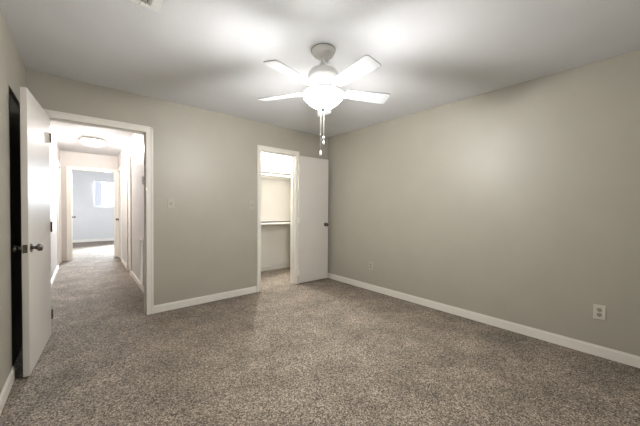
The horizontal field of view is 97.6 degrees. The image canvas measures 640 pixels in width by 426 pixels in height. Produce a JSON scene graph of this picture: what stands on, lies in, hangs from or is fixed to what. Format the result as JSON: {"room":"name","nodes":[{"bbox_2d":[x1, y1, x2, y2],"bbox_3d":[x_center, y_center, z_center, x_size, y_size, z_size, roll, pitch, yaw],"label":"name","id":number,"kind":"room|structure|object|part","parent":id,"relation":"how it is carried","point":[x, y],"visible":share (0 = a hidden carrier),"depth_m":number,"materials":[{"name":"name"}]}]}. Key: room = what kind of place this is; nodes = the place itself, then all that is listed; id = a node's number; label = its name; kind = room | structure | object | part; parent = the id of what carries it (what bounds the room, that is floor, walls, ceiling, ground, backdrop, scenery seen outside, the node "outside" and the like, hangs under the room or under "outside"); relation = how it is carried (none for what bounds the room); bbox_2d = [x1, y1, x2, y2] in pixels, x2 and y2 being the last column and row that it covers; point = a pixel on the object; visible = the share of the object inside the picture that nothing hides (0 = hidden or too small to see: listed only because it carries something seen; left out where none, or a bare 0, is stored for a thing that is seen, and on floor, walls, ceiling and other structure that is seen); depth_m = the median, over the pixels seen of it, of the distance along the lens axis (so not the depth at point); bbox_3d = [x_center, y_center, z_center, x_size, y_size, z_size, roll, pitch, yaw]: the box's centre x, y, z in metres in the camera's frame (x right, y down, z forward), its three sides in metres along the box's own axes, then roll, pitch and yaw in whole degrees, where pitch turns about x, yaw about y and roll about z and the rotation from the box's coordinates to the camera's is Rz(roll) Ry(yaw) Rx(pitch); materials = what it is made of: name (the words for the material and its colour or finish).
{"room":"empty bedroom","nodes":[
{"label":"empty bedroom","id":0,"kind":"room"},
{"bbox_2d":[0,8,59,393],"bbox_3d":[-2.907,-0.076,2.753,0.130,2.440,8.839,0,1,-40],"label":"wall","id":1,"kind":"structure","parent":0,"point":[12,68],"depth_m":1.87,"materials":[{"name":"beige paint"}]},
{"bbox_2d":[0,366,14,414],"bbox_3d":[-1.119,1.146,0.749,0.015,0.088,3.190,0,1,-40],"label":"baseboard","id":2,"kind":"structure","parent":1,"relation":"attached to","point":[6,389],"depth_m":1.77,"materials":[{"name":"white paint"}]},
{"bbox_2d":[9,92,22,366],"bbox_3d":[-2.408,0.131,2.194,0.037,2.027,0.707,0,1,-40],"label":"door","id":3,"kind":"structure","parent":1,"relation":"in","point":[14,110],"depth_m":2.19,"materials":[{"name":"black wood"}]},
{"bbox_2d":[12,86,52,376],"bbox_3d":[-2.288,0.132,2.278,0.152,2.022,0.822,0,1,-36],"label":"door","id":4,"kind":"structure","parent":1,"relation":"in","point":[35,135],"depth_m":2.10,"materials":[{"name":"white paint"}]},
{"bbox_3d":[-2.132,0.250,1.975,0.049,0.055,0.055,0,1,-36],"label":"knob","id":5,"kind":"part","parent":4,"relation":"part of","materials":[{"name":"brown metal"}]},
{"bbox_3d":[-2.056,0.251,1.952,0.025,0.058,0.002,0,1,-36],"label":"latch plate","id":6,"kind":"part","parent":4,"relation":"part of","materials":[{"name":"grey metal"}]},
{"bbox_3d":[-2.051,0.250,2.033,0.056,0.055,0.055,0,1,-36],"label":"knob","id":7,"kind":"part","parent":4,"relation":"part of","materials":[{"name":"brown metal"}]},
{"bbox_2d":[51,265,58,287],"bbox_3d":[-3.876,1.072,4.014,0.015,0.088,3.578,0,1,-40],"label":"baseboard","id":8,"kind":"structure","parent":1,"relation":"attached to","point":[57,268],"depth_m":4.61,"materials":[{"name":"white paint"}]},
{"bbox_2d":[58,166,59,263],"bbox_3d":[-5.344,0.052,5.698,0.035,2.023,0.789,0,1,-40],"label":"door","id":9,"kind":"structure","parent":1,"relation":"in","point":[58,166],"depth_m":5.88,"materials":[{"name":"white paint"}]},
{"bbox_2d":[57,160,61,266],"bbox_3d":[-5.368,0.025,5.676,0.137,2.106,0.924,0,1,-40],"label":"door frame","id":10,"kind":"structure","parent":1,"relation":"attached to","point":[58,163],"depth_m":5.39,"materials":[{"name":"white paint"}]},
{"bbox_2d":[60,151,117,260],"bbox_3d":[-5.435,-0.156,6.481,5.100,2.440,0.119,0,1,-40],"label":"wall","id":11,"kind":"structure","parent":0,"point":[67,158],"depth_m":6.26,"materials":[{"name":"paint"}]},
{"bbox_2d":[72,216,75,258],"bbox_3d":[-5.899,0.033,6.687,0.097,2.021,0.780,0,1,-41],"label":"door","id":12,"kind":"structure","parent":11,"relation":"in","point":[72,216],"depth_m":6.62,"materials":[{"name":"white paint"}]},
{"bbox_2d":[66,166,117,260],"bbox_3d":[-5.327,0.010,6.576,0.928,2.106,0.163,0,1,-40],"label":"door frame","id":13,"kind":"structure","parent":11,"relation":"attached to","point":[69,169],"depth_m":6.30,"materials":[{"name":"white paint"}]},
{"bbox_2d":[72,170,113,239],"bbox_3d":[-8.088,-0.227,9.606,5.100,2.440,0.119,0,1,-40],"label":"wall","id":14,"kind":"structure","parent":0,"point":[90,222],"depth_m":9.64,"materials":[{"name":"grey paint"}]},
{"bbox_2d":[73,238,113,242],"bbox_3d":[-8.053,0.950,9.576,4.860,0.088,0.013,0,1,-40],"label":"baseboard","id":15,"kind":"structure","parent":14,"relation":"attached to","point":[104,239],"depth_m":9.72,"materials":[{"name":"white paint"}]},
{"bbox_2d":[94,182,113,206],"bbox_3d":[-7.423,-0.656,10.122,1.155,0.894,0.120,0,1,-40],"label":"window","id":16,"kind":"structure","parent":14,"relation":"in","point":[102,182],"depth_m":9.98,"materials":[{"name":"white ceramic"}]},
{"bbox_2d":[95,181,101,205],"bbox_3d":[-7.741,-0.670,9.784,0.205,0.875,0.041,0,1,-40],"label":"window blind","id":17,"kind":"object","parent":16,"relation":"attached to","point":[98,184],"visible":1,"depth_m":9.78,"materials":[{"name":"white fabric"}]},
{"bbox_2d":[118,133,143,285],"bbox_3d":[-3.385,-0.119,5.100,0.119,2.440,4.640,0,1,-40],"label":"wall","id":18,"kind":"structure","parent":0,"point":[134,148],"depth_m":4.60,"materials":[{"name":"paint"}]},
{"bbox_2d":[116,170,120,258],"bbox_3d":[-4.599,0.045,6.421,0.097,2.023,0.729,0,1,-40],"label":"door","id":19,"kind":"structure","parent":18,"relation":"in","point":[119,172],"depth_m":6.50,"materials":[{"name":"white paint"}]},
{"bbox_2d":[117,166,121,261],"bbox_3d":[-4.551,0.017,6.462,0.137,2.106,0.864,0,1,-40],"label":"door frame","id":20,"kind":"structure","parent":18,"relation":"attached to","point":[120,167],"depth_m":6.68,"materials":[{"name":"white paint"}]},
{"bbox_2d":[126,156,131,274],"bbox_3d":[-3.471,0.045,5.189,0.137,2.106,0.584,0,1,-40],"label":"door frame","id":21,"kind":"structure","parent":18,"relation":"attached to","point":[128,160],"depth_m":5.07,"materials":[{"name":"white paint"}]},
{"bbox_2d":[128,162,129,270],"bbox_3d":[-3.495,0.073,5.168,0.035,2.023,0.449,0,1,-40],"label":"door","id":22,"kind":"structure","parent":18,"relation":"in","point":[129,162],"depth_m":5.21,"materials":[{"name":"white paint"}]},
{"bbox_2d":[122,258,143,292],"bbox_3d":[-3.131,1.065,4.711,0.015,0.088,3.678,0,1,-40],"label":"baseboard","id":23,"kind":"structure","parent":18,"relation":"attached to","point":[133,275],"depth_m":4.52,"materials":[{"name":"white paint"}]},
{"bbox_2d":[140,238,143,284],"bbox_3d":[-2.563,0.684,4.032,0.020,0.644,0.280,0,1,-40],"label":"air vent","id":24,"kind":"object","parent":18,"relation":"in","point":[141,239],"visible":0.91,"depth_m":4.01,"materials":[{"name":"white metal"}]},
{"bbox_2d":[26,69,327,304],"bbox_3d":[-1.298,-0.083,3.751,3.876,2.440,0.119,0,1,-40],"label":"wall","id":25,"kind":"structure","parent":0,"point":[204,160],"depth_m":3.47,"materials":[{"name":"beige paint"}]},
{"bbox_2d":[43,109,153,314],"bbox_3d":[-2.287,0.092,2.916,0.936,2.106,0.163,0,1,-40],"label":"door frame","id":26,"kind":"structure","parent":25,"relation":"attached to","point":[57,116],"depth_m":3.13,"materials":[{"name":"white paint"}]},
{"bbox_2d":[168,198,173,207],"bbox_3d":[-1.744,-0.112,3.279,0.072,0.118,0.022,0,1,-40],"label":"light switch","id":27,"kind":"object","parent":25,"relation":"attached to","point":[170,200],"visible":1,"depth_m":3.28,"materials":[{"name":"plastic"}]},
{"bbox_2d":[154,286,256,312],"bbox_3d":[-0.891,1.091,4.038,2.635,0.088,0.015,0,1,-40],"label":"baseboard","id":28,"kind":"structure","parent":25,"relation":"attached to","point":[214,297],"depth_m":3.53,"materials":[{"name":"white paint"}]},
{"bbox_2d":[250,201,254,208],"bbox_3d":[-0.953,-0.114,3.950,0.072,0.118,0.022,0,1,-40],"label":"light switch","id":29,"kind":"object","parent":25,"relation":"attached to","point":[252,203],"visible":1,"depth_m":3.96,"materials":[{"name":"plastic"}]},
{"bbox_2d":[257,145,299,291],"bbox_3d":[-0.664,0.080,4.293,0.732,2.108,0.163,0,1,-40],"label":"door frame","id":30,"kind":"structure","parent":25,"relation":"attached to","point":[294,155],"depth_m":4.43,"materials":[{"name":"white paint"}]},
{"bbox_2d":[297,156,328,282],"bbox_3d":[-0.096,0.105,4.586,0.613,2.020,0.097,0,1,-38],"label":"door","id":31,"kind":"structure","parent":25,"relation":"in","point":[312,245],"depth_m":4.58,"materials":[{"name":"white paint"}]},
{"bbox_2d":[261,152,290,266],"bbox_3d":[-1.541,-0.106,5.026,2.597,2.440,0.119,0,1,-40],"label":"wall","id":32,"kind":"structure","parent":0,"point":[275,194],"depth_m":5.51,"materials":[{"name":"paint"}]},
{"bbox_2d":[261,263,289,270],"bbox_3d":[-0.984,1.079,4.785,1.839,0.090,1.012,0,1,-40],"label":"baseboard","id":33,"kind":"structure","parent":32,"relation":"attached to","point":[285,265],"depth_m":5.52,"materials":[{"name":"paint"}]},
{"bbox_2d":[261,220,289,225],"bbox_3d":[-1.207,0.200,5.038,1.833,0.106,0.300,0,1,-40],"label":"closet shelf","id":34,"kind":"object","parent":32,"relation":"attached to","point":[265,221],"visible":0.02,"depth_m":5.39,"materials":[{"name":"paint"}]},
{"bbox_2d":[261,171,290,180],"bbox_3d":[-1.201,-0.696,5.023,1.833,0.106,0.300,0,1,-40],"label":"closet shelf","id":35,"kind":"object","parent":32,"relation":"attached to","point":[263,172],"visible":0.06,"depth_m":5.36,"materials":[{"name":"paint"}]},
{"bbox_2d":[0,240,639,425],"bbox_3d":[-3.567,1.142,4.987,6.200,0.080,13.120,0,1,-40],"label":"floor","id":36,"kind":"structure","parent":0,"point":[326,351],"depth_m":2.13,"materials":[{"name":"beige carpet"}]},
{"bbox_2d":[0,0,639,155],"bbox_3d":[-3.551,-1.388,4.944,6.200,0.100,13.120,0,1,-40],"label":"ceiling","id":37,"kind":"structure","parent":0,"point":[210,55],"depth_m":2.13,"materials":[{"name":"white paint"}]},
{"bbox_2d":[77,137,107,145],"bbox_3d":[-4.125,-1.276,5.089,0.438,0.136,0.438,0,1,-40],"label":"ceiling light","id":38,"kind":"object","parent":37,"relation":"attached to","point":[91,141],"visible":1,"depth_m":4.98,"materials":[{"name":"white glass"}]},
{"bbox_2d":[130,0,162,11],"bbox_3d":[-1.086,-1.256,1.562,0.366,0.017,0.210,0,1,-40],"label":"ceiling vent","id":39,"kind":"object","parent":37,"relation":"in","point":[155,5],"visible":1,"depth_m":1.68,"materials":[{"name":"white metal"}]},
{"bbox_2d":[258,43,389,155],"bbox_3d":[0.031,-0.856,2.156,1.084,0.822,1.068,0,1,-40],"label":"ceiling fan","id":40,"kind":"object","parent":37,"relation":"hanging from","point":[323,78],"visible":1,"depth_m":2.09,"materials":[{"name":"white metal"}]},
{"bbox_3d":[-0.324,-0.955,2.308,0.373,0.007,0.139,1,14,20],"label":"blade","id":41,"kind":"part","parent":40,"relation":"part of","materials":[{"name":"white wood"}]},
{"bbox_3d":[-0.202,-0.948,1.889,0.139,0.007,0.373,17,11,36],"label":"blade","id":42,"kind":"part","parent":40,"relation":"part of","materials":[{"name":"white wood"}]},
{"bbox_3d":[0.025,-0.873,2.183,0.307,0.114,0.307,0,1,-40],"label":"lamp shade","id":43,"kind":"part","parent":40,"relation":"part of","materials":[{"name":"white glass"}]},
{"bbox_3d":[0.037,-0.957,2.553,0.139,0.007,0.373,-12,1,2],"label":"blade","id":44,"kind":"part","parent":40,"relation":"part of","materials":[{"name":"white"}]},
{"bbox_3d":[0.234,-0.944,1.875,0.139,0.007,0.373,15,-7,-34],"label":"blade","id":45,"kind":"part","parent":40,"relation":"part of","materials":[{"name":"white wood"}]},
{"bbox_3d":[0.382,-0.950,2.286,0.373,0.007,0.139,0,-12,-16],"label":"blade","id":46,"kind":"part","parent":40,"relation":"part of","materials":[{"name":"white wood"}]},
{"bbox_2d":[328,50,639,355],"bbox_3d":[1.493,-0.058,3.366,0.119,2.440,4.080,0,1,-40],"label":"wall","id":47,"kind":"structure","parent":0,"point":[519,203],"depth_m":2.77,"materials":[{"name":"beige paint"}]},
{"bbox_2d":[369,261,372,269],"bbox_3d":[0.752,0.782,4.148,0.009,0.120,0.074,0,1,-40],"label":"wall outlet","id":48,"kind":"object","parent":47,"relation":"attached to","point":[370,263],"visible":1,"depth_m":4.15,"materials":[{"name":"beige plastic"}]},
{"bbox_2d":[328,273,639,367],"bbox_3d":[1.397,1.118,3.389,0.015,0.088,3.961,0,1,-40],"label":"baseboard","id":49,"kind":"structure","parent":47,"relation":"attached to","point":[611,354],"depth_m":2.77,"materials":[{"name":"white paint"}]},
{"bbox_2d":[593,304,605,320],"bbox_3d":[2.309,0.821,2.314,0.009,0.120,0.074,0,1,-40],"label":"wall outlet","id":50,"kind":"object","parent":47,"relation":"attached to","point":[599,311],"visible":1,"depth_m":2.31,"materials":[{"name":"white plastic"}]},
{"bbox_3d":[-0.231,-0.103,5.397,0.119,2.440,1.010,0,1,-40],"label":"wall","id":51,"kind":"structure","parent":0,"visible":0},
{"bbox_2d":[261,222,289,224],"bbox_3d":[-1.090,0.197,4.900,1.837,0.056,0.056,0,1,-40],"label":"closet rod","id":52,"kind":"object","parent":51,"relation":"attached to","point":[283,222],"visible":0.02,"depth_m":5.10,"materials":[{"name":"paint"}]},
{"bbox_2d":[261,173,290,177],"bbox_3d":[-1.084,-0.680,4.885,1.837,0.056,0.056,0,1,-40],"label":"closet rod","id":53,"kind":"object","parent":51,"relation":"attached to","point":[261,173],"visible":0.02,"depth_m":5.11,"materials":[{"name":"paint"}]}
]}

